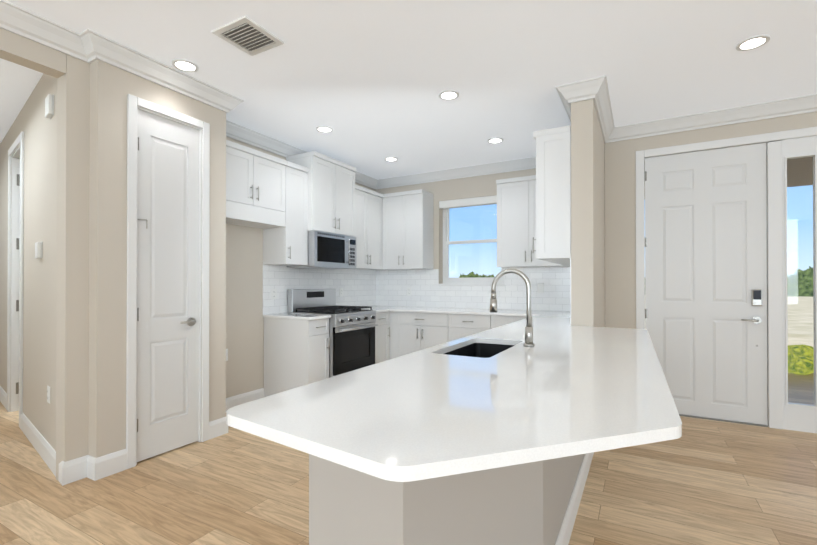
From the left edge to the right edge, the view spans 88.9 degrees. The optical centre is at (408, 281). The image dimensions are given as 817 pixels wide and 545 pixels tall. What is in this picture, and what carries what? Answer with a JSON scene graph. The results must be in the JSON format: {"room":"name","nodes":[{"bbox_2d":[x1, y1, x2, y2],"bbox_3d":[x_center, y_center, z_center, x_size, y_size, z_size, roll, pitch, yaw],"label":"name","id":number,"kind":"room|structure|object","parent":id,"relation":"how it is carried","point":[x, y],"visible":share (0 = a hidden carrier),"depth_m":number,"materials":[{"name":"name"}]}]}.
{"room":"kitchen","nodes":[
{"label":"kitchen","id":0,"kind":"room"},
{"bbox_2d":[0,372,816,544],"bbox_3d":[-0.430,1.295,2.974,14.000,0.100,13.000,0,0,29],"label":"floor","id":1,"kind":"structure","parent":0,"point":[699,481],"depth_m":2.43,"materials":[{"name":"brown wood"}]},
{"bbox_2d":[264,318,329,396],"bbox_3d":[-1.177,0.814,4.373,0.624,0.876,0.310,0,0,29],"label":"base cabinet","id":2,"kind":"object","parent":1,"relation":"on","point":[296,353],"depth_m":4.23,"materials":[{"name":"white wood"}]},
{"bbox_2d":[263,313,330,319],"bbox_3d":[-1.167,0.361,4.362,0.656,0.028,0.321,0,0,29],"label":"countertop","id":3,"kind":"structure","parent":2,"relation":"on","point":[282,315],"depth_m":4.29,"materials":[{"name":"stone"}]},
{"bbox_2d":[288,289,377,377],"bbox_3d":[-0.847,0.669,4.806,0.741,1.170,0.754,0,0,29],"label":"range","id":4,"kind":"object","parent":1,"relation":"on","point":[352,336],"visible":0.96,"depth_m":4.65,"materials":[{"name":"silver metal"}]},
{"bbox_2d":[375,311,391,363],"bbox_3d":[-0.625,0.819,5.361,0.624,0.876,0.419,0,0,29],"label":"base cabinet","id":5,"kind":"object","parent":1,"relation":"on","point":[383,332],"depth_m":5.28,"materials":[{"name":"white wood"}]},
{"bbox_2d":[363,308,390,312],"bbox_3d":[-0.621,0.365,5.340,0.656,0.028,0.379,0,0,29],"label":"countertop","id":6,"kind":"structure","parent":5,"relation":"on","point":[378,310],"depth_m":5.30,"materials":[{"name":"stone"}]},
{"bbox_2d":[392,312,447,358],"bbox_3d":[0.303,0.819,5.444,0.740,0.876,0.624,0,0,29],"label":"base cabinet","id":7,"kind":"object","parent":1,"relation":"on","point":[412,332],"depth_m":5.21,"materials":[{"name":"white wood"}]},
{"bbox_2d":[370,306,549,316],"bbox_3d":[0.450,0.365,5.341,2.527,0.028,0.668,0,0,29],"label":"countertop","id":8,"kind":"structure","parent":7,"relation":"on","point":[499,312],"depth_m":5.10,"materials":[{"name":"stone"}]},
{"bbox_2d":[448,314,491,341],"bbox_3d":[0.855,0.818,5.136,0.525,0.876,0.624,0,0,29],"label":"base cabinet","id":9,"kind":"object","parent":1,"relation":"on","point":[459,325],"depth_m":4.88,"materials":[{"name":"white wood"}]},
{"bbox_2d":[492,315,525,328],"bbox_3d":[1.330,0.816,4.871,0.562,0.876,0.624,0,0,29],"label":"base cabinet","id":10,"kind":"object","parent":1,"relation":"on","point":[497,321],"depth_m":4.67,"materials":[{"name":"white wood"}]},
{"bbox_3d":[0.770,0.806,2.845,0.464,0.876,3.407,0,0,29],"label":"base cabinet","id":11,"kind":"object","parent":1,"relation":"on","visible":0},
{"bbox_2d":[226,311,681,481],"bbox_3d":[1.051,0.458,2.764,1.026,0.238,4.582,0,0,29],"label":"countertop","id":12,"kind":"structure","parent":11,"relation":"on","point":[500,396],"depth_m":1.10,"materials":[{"name":"stone"}]},
{"bbox_2d":[490,268,533,346],"bbox_3d":[0.560,0.132,2.243,0.238,0.408,0.093,0,0,29],"label":"faucet","id":13,"kind":"object","parent":12,"relation":"on","point":[528,328],"visible":1,"depth_m":2.18,"materials":[{"name":"silver metal"}]},
{"bbox_2d":[0,28,816,479],"bbox_3d":[-1.310,-0.144,1.772,14.357,2.765,9.030,0,0,29],"label":"wall","id":14,"kind":"structure","parent":0,"point":[76,224],"depth_m":3.16,"materials":[{"name":"beige paint"}]},
{"bbox_2d":[0,386,6,409],"bbox_3d":[-4.372,1.184,4.456,1.228,0.134,0.253,0,0,29],"label":"baseboard","id":15,"kind":"structure","parent":14,"relation":"attached to","point":[3,395],"depth_m":4.21,"materials":[{"name":"white wood"}]},
{"bbox_2d":[7,131,23,428],"bbox_3d":[-3.565,-0.017,3.847,0.777,2.532,0.270,0,0,29],"label":"trim","id":16,"kind":"structure","parent":14,"relation":"attached to","point":[15,284],"depth_m":3.55,"materials":[{"name":"white wood"}]},
{"bbox_2d":[16,174,19,393],"bbox_3d":[-3.576,0.024,4.317,0.036,2.430,0.718,0,0,37],"label":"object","id":17,"kind":"structure","parent":14,"relation":"in","point":[17,301],"depth_m":4.04,"materials":[{"name":"white"}]},
{"bbox_2d":[35,242,42,258],"bbox_3d":[-2.708,-0.232,3.052,0.100,0.125,0.031,0,0,41],"label":"outlet","id":18,"kind":"object","parent":14,"relation":"attached to","point":[38,245],"depth_m":3.03,"materials":[{"name":"white plastic"}]},
{"bbox_2d":[47,385,49,403],"bbox_3d":[-2.473,0.773,2.862,0.075,0.115,0.010,0,0,41],"label":"outlet","id":19,"kind":"object","parent":14,"relation":"attached to","point":[48,388],"depth_m":2.85,"materials":[{"name":"white plastic"}]},
{"bbox_2d":[45,94,53,118],"bbox_3d":[-2.438,-1.191,2.828,0.120,0.140,0.031,0,0,41],"label":"door chime","id":20,"kind":"object","parent":14,"relation":"attached to","point":[49,106],"depth_m":2.80,"materials":[{"name":"white plastic"}]},
{"bbox_2d":[21,413,126,485],"bbox_3d":[-2.649,1.177,3.020,1.616,0.134,0.315,0,0,29],"label":"baseboard","id":21,"kind":"structure","parent":14,"relation":"attached to","point":[87,466],"depth_m":2.67,"materials":[{"name":"white wood"}]},
{"bbox_2d":[137,109,198,461],"bbox_3d":[-1.735,0.024,3.037,0.101,2.418,0.469,0,0,29],"label":"pantry door","id":22,"kind":"structure","parent":14,"relation":"in","point":[168,298],"depth_m":3.03,"materials":[{"name":"white wood"}]},
{"bbox_2d":[126,94,209,468],"bbox_3d":[-1.778,-0.004,3.065,0.136,2.499,0.601,0,0,29],"label":"trim","id":23,"kind":"structure","parent":14,"relation":"attached to","point":[134,103],"depth_m":2.84,"materials":[{"name":"white wood"}]},
{"bbox_2d":[209,417,227,434],"bbox_3d":[-1.707,1.180,3.541,0.478,0.134,0.044,0,0,29],"label":"baseboard","id":24,"kind":"structure","parent":14,"relation":"attached to","point":[219,426],"depth_m":3.37,"materials":[{"name":"white wood"}]},
{"bbox_2d":[226,388,263,411],"bbox_3d":[-1.699,1.183,4.071,0.016,0.134,0.921,0,0,29],"label":"baseboard","id":25,"kind":"structure","parent":14,"relation":"attached to","point":[250,396],"depth_m":4.16,"materials":[{"name":"white wood"}]},
{"bbox_2d":[226,140,285,228],"bbox_3d":[-1.587,-0.895,3.957,0.328,0.670,0.805,0,0,29],"label":"upper cabinet","id":26,"kind":"object","parent":14,"relation":"attached to","point":[255,179],"depth_m":3.90,"materials":[{"name":"white wood"}]},
{"bbox_2d":[271,289,275,299],"bbox_3d":[-1.455,0.132,4.503,0.009,0.115,0.075,0,0,29],"label":"outlet","id":27,"kind":"object","parent":14,"relation":"attached to","point":[273,291],"depth_m":4.49,"materials":[{"name":"white plastic"}]},
{"bbox_2d":[263,161,309,265],"bbox_3d":[-1.312,-0.705,4.450,0.328,1.045,0.322,0,0,29],"label":"upper cabinet","id":28,"kind":"object","parent":14,"relation":"attached to","point":[288,204],"depth_m":4.36,"materials":[{"name":"white wood"}]},
{"bbox_2d":[263,265,374,314],"bbox_3d":[-1.013,0.087,5.312,0.008,0.528,2.130,0,0,29],"label":"tile backsplash","id":29,"kind":"structure","parent":14,"relation":"attached to","point":[374,287],"depth_m":5.12,"materials":[{"name":"white tile"}]},
{"bbox_2d":[286,151,357,236],"bbox_3d":[-1.016,-0.980,4.910,0.398,0.850,0.762,0,0,29],"label":"upper cabinet","id":30,"kind":"object","parent":14,"relation":"attached to","point":[333,189],"depth_m":4.76,"materials":[{"name":"white wood"}]},
{"bbox_2d":[287,230,355,268],"bbox_3d":[-0.983,-0.357,4.888,0.448,0.392,0.756,0,0,29],"label":"microwave","id":31,"kind":"object","parent":30,"relation":"attached to","point":[330,251],"visible":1,"depth_m":4.71,"materials":[{"name":"silver metal"}]},
{"bbox_2d":[356,186,381,268],"bbox_3d":[-0.684,-0.699,5.574,0.328,1.045,0.721,0,0,29],"label":"upper cabinet","id":32,"kind":"object","parent":14,"relation":"attached to","point":[369,239],"depth_m":5.53,"materials":[{"name":"white wood"}]},
{"bbox_2d":[382,189,433,269],"bbox_3d":[-0.007,-0.698,5.800,0.631,1.045,0.328,0,0,29],"label":"upper cabinet","id":33,"kind":"object","parent":14,"relation":"attached to","point":[407,216],"depth_m":5.65,"materials":[{"name":"white wood"}]},
{"bbox_2d":[0,0,816,188],"bbox_3d":[1.133,-1.476,0.300,8.650,0.115,8.830,0,0,29],"label":"crown molding","id":34,"kind":"structure","parent":14,"relation":"attached to","point":[89,46],"depth_m":3.40,"materials":[{"name":"white wood"}]},
{"bbox_2d":[438,195,503,285],"bbox_3d":[0.860,-0.531,5.599,0.918,1.167,0.205,0,0,29],"label":"window","id":35,"kind":"structure","parent":14,"relation":"in","point":[446,206],"depth_m":5.66,"materials":[{"name":"white"}]},
{"bbox_2d":[448,205,496,277],"bbox_3d":[0.893,-0.546,5.659,0.820,1.039,0.028,0,0,29],"label":"window panel","id":36,"kind":"object","parent":35,"relation":"attached to","point":[474,245],"visible":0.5,"depth_m":5.67,"materials":[{"name":"clear glass"}]},
{"bbox_2d":[375,267,566,310],"bbox_3d":[0.816,0.088,5.521,2.999,0.528,0.008,0,0,29],"label":"tile backsplash","id":37,"kind":"structure","parent":14,"relation":"attached to","point":[391,286],"depth_m":5.51,"materials":[{"name":"white tile"}]},
{"bbox_2d":[496,175,565,267],"bbox_3d":[1.474,-0.702,4.973,0.764,1.045,0.328,0,0,29],"label":"upper cabinet","id":38,"kind":"object","parent":14,"relation":"attached to","point":[515,196],"depth_m":4.90,"materials":[{"name":"white wood"}]},
{"bbox_2d":[537,283,543,292],"bbox_3d":[1.607,0.077,5.069,0.075,0.115,0.009,0,0,29],"label":"outlet","id":39,"kind":"object","parent":14,"relation":"attached to","point":[540,286],"depth_m":5.06,"materials":[{"name":"white plastic"}]},
{"bbox_2d":[534,125,570,264],"bbox_3d":[1.271,-0.709,3.542,0.268,1.045,0.478,0,0,29],"label":"upper cabinet","id":40,"kind":"object","parent":14,"relation":"attached to","point":[552,179],"depth_m":3.34,"materials":[{"name":"white wood"}]},
{"bbox_2d":[562,261,569,264],"bbox_3d":[1.618,-0.706,4.163,0.268,1.045,0.943,0,0,29],"label":"upper cabinet","id":41,"kind":"object","parent":14,"relation":"attached to","point":[563,262],"depth_m":4.08,"materials":[{"name":"white wood"}]},
{"bbox_2d":[567,258,570,324],"bbox_3d":[1.696,0.080,4.029,0.008,0.528,1.733,0,0,29],"label":"tile backsplash","id":42,"kind":"structure","parent":14,"relation":"attached to","point":[568,268],"depth_m":4.91,"materials":[{"name":"white tile"}]},
{"bbox_2d":[644,143,767,424],"bbox_3d":[2.684,0.017,3.806,0.918,2.436,0.110,0,0,29],"label":"entry door","id":43,"kind":"structure","parent":14,"relation":"in","point":[706,269],"depth_m":3.79,"materials":[{"name":"white wood"}]},
{"bbox_2d":[636,127,816,432],"bbox_3d":[2.881,-0.014,3.756,1.458,2.525,0.132,0,0,29],"label":"trim","id":44,"kind":"structure","parent":14,"relation":"attached to","point":[782,147],"depth_m":3.54,"materials":[{"name":"white wood"}]},
{"bbox_2d":[644,157,812,186],"bbox_3d":[3.973,-1.165,4.128,2.908,0.170,1.390,0,0,29],"label":"soffit","id":45,"kind":"structure","parent":14,"relation":"attached to","point":[802,180],"depth_m":4.11,"materials":[{"name":"brown"}]},
{"bbox_2d":[787,157,814,404],"bbox_3d":[3.287,-0.011,3.497,0.177,2.071,0.006,0,0,29],"label":"sidelight window","id":46,"kind":"structure","parent":14,"relation":"attached to","point":[809,194],"depth_m":3.50,"materials":[{"name":"clear glass"}]},
{"bbox_2d":[0,0,816,179],"bbox_3d":[-0.917,-1.575,2.115,14.000,0.100,11.000,0,0,29],"label":"ceiling","id":47,"kind":"structure","parent":0,"point":[368,81],"depth_m":2.89,"materials":[{"name":"white paint"}]},
{"bbox_2d":[171,59,198,72],"bbox_3d":[-1.566,-1.516,2.925,0.170,0.008,0.170,0,0,29],"label":"recessed light","id":48,"kind":"object","parent":47,"relation":"in","point":[184,65],"visible":1,"depth_m":2.92,"materials":[{"name":"white"}]},
{"bbox_2d":[211,16,283,55],"bbox_3d":[-0.991,-1.511,2.585,0.300,0.020,0.300,0,0,29],"label":"ceiling vent","id":49,"kind":"object","parent":47,"relation":"in","point":[247,35],"visible":1,"depth_m":2.57,"materials":[{"name":"white metal"}]},
{"bbox_2d":[316,126,332,132],"bbox_3d":[-0.832,-1.510,4.127,0.170,0.008,0.170,0,0,29],"label":"recessed light","id":50,"kind":"object","parent":47,"relation":"in","point":[325,129],"visible":1,"depth_m":4.13,"materials":[{"name":"white"}]},
{"bbox_2d":[384,157,397,161],"bbox_3d":[-0.212,-1.505,5.117,0.170,0.008,0.170,0,0,29],"label":"recessed light","id":51,"kind":"object","parent":47,"relation":"in","point":[391,159],"visible":1,"depth_m":5.12,"materials":[{"name":"white"}]},
{"bbox_2d":[438,90,458,99],"bbox_3d":[0.328,-1.514,3.381,0.170,0.008,0.170,0,0,29],"label":"recessed light","id":52,"kind":"object","parent":47,"relation":"in","point":[448,95],"visible":1,"depth_m":3.38,"materials":[{"name":"white"}]},
{"bbox_2d":[487,138,503,143],"bbox_3d":[0.928,-1.509,4.450,0.170,0.008,0.170,0,0,29],"label":"recessed light","id":53,"kind":"object","parent":47,"relation":"in","point":[494,140],"visible":1,"depth_m":4.45,"materials":[{"name":"white"}]},
{"bbox_2d":[736,35,769,50],"bbox_3d":[2.189,-1.518,2.650,0.170,0.008,0.170,0,0,29],"label":"recessed light","id":54,"kind":"object","parent":47,"relation":"in","point":[753,42],"visible":1,"depth_m":2.65,"materials":[{"name":"white"}]},
{"bbox_2d":[309,454,584,544],"bbox_3d":[0.551,0.803,2.246,0.594,0.876,2.480,0,0,29],"label":"wall","id":55,"kind":"structure","parent":0,"point":[523,504],"depth_m":1.28,"materials":[{"name":"grey paint"}]},
{"bbox_2d":[555,452,593,544],"bbox_3d":[0.554,1.173,2.233,0.610,0.134,2.496,0,0,29],"label":"baseboard","id":56,"kind":"structure","parent":55,"relation":"attached to","point":[565,532],"depth_m":2.16,"materials":[{"name":"white wood"}]},
{"label":"outside","id":57,"kind":"structure","parent":0,"visible":0},
{"bbox_2d":[449,185,812,296],"bbox_3d":[29.336,-20.011,52.317,80.000,47.000,0.001,0,0,29],"label":"sky","id":58,"kind":"structure","parent":57,"point":[800,217],"depth_m":61.53,"materials":[{"name":"blue"}]},
{"bbox_2d":[787,296,813,346],"bbox_3d":[15.932,1.490,28.191,80.000,0.001,55.013,0,0,29],"label":"ground","id":59,"kind":"structure","parent":57,"point":[804,334],"depth_m":14.98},
{"bbox_3d":[5.133,1.359,5.454,1.325,0.034,3.128,0,0,29],"label":"mulch bed","id":60,"kind":"object","parent":59,"relation":"on","visible":0},
{"bbox_2d":[788,344,813,374],"bbox_3d":[5.392,1.110,5.945,1.176,0.446,1.341,0,0,29],"label":"shrubs","id":61,"kind":"object","parent":60,"relation":"on","point":[806,362],"depth_m":5.63,"materials":[{"name":"green plant"}]}
]}

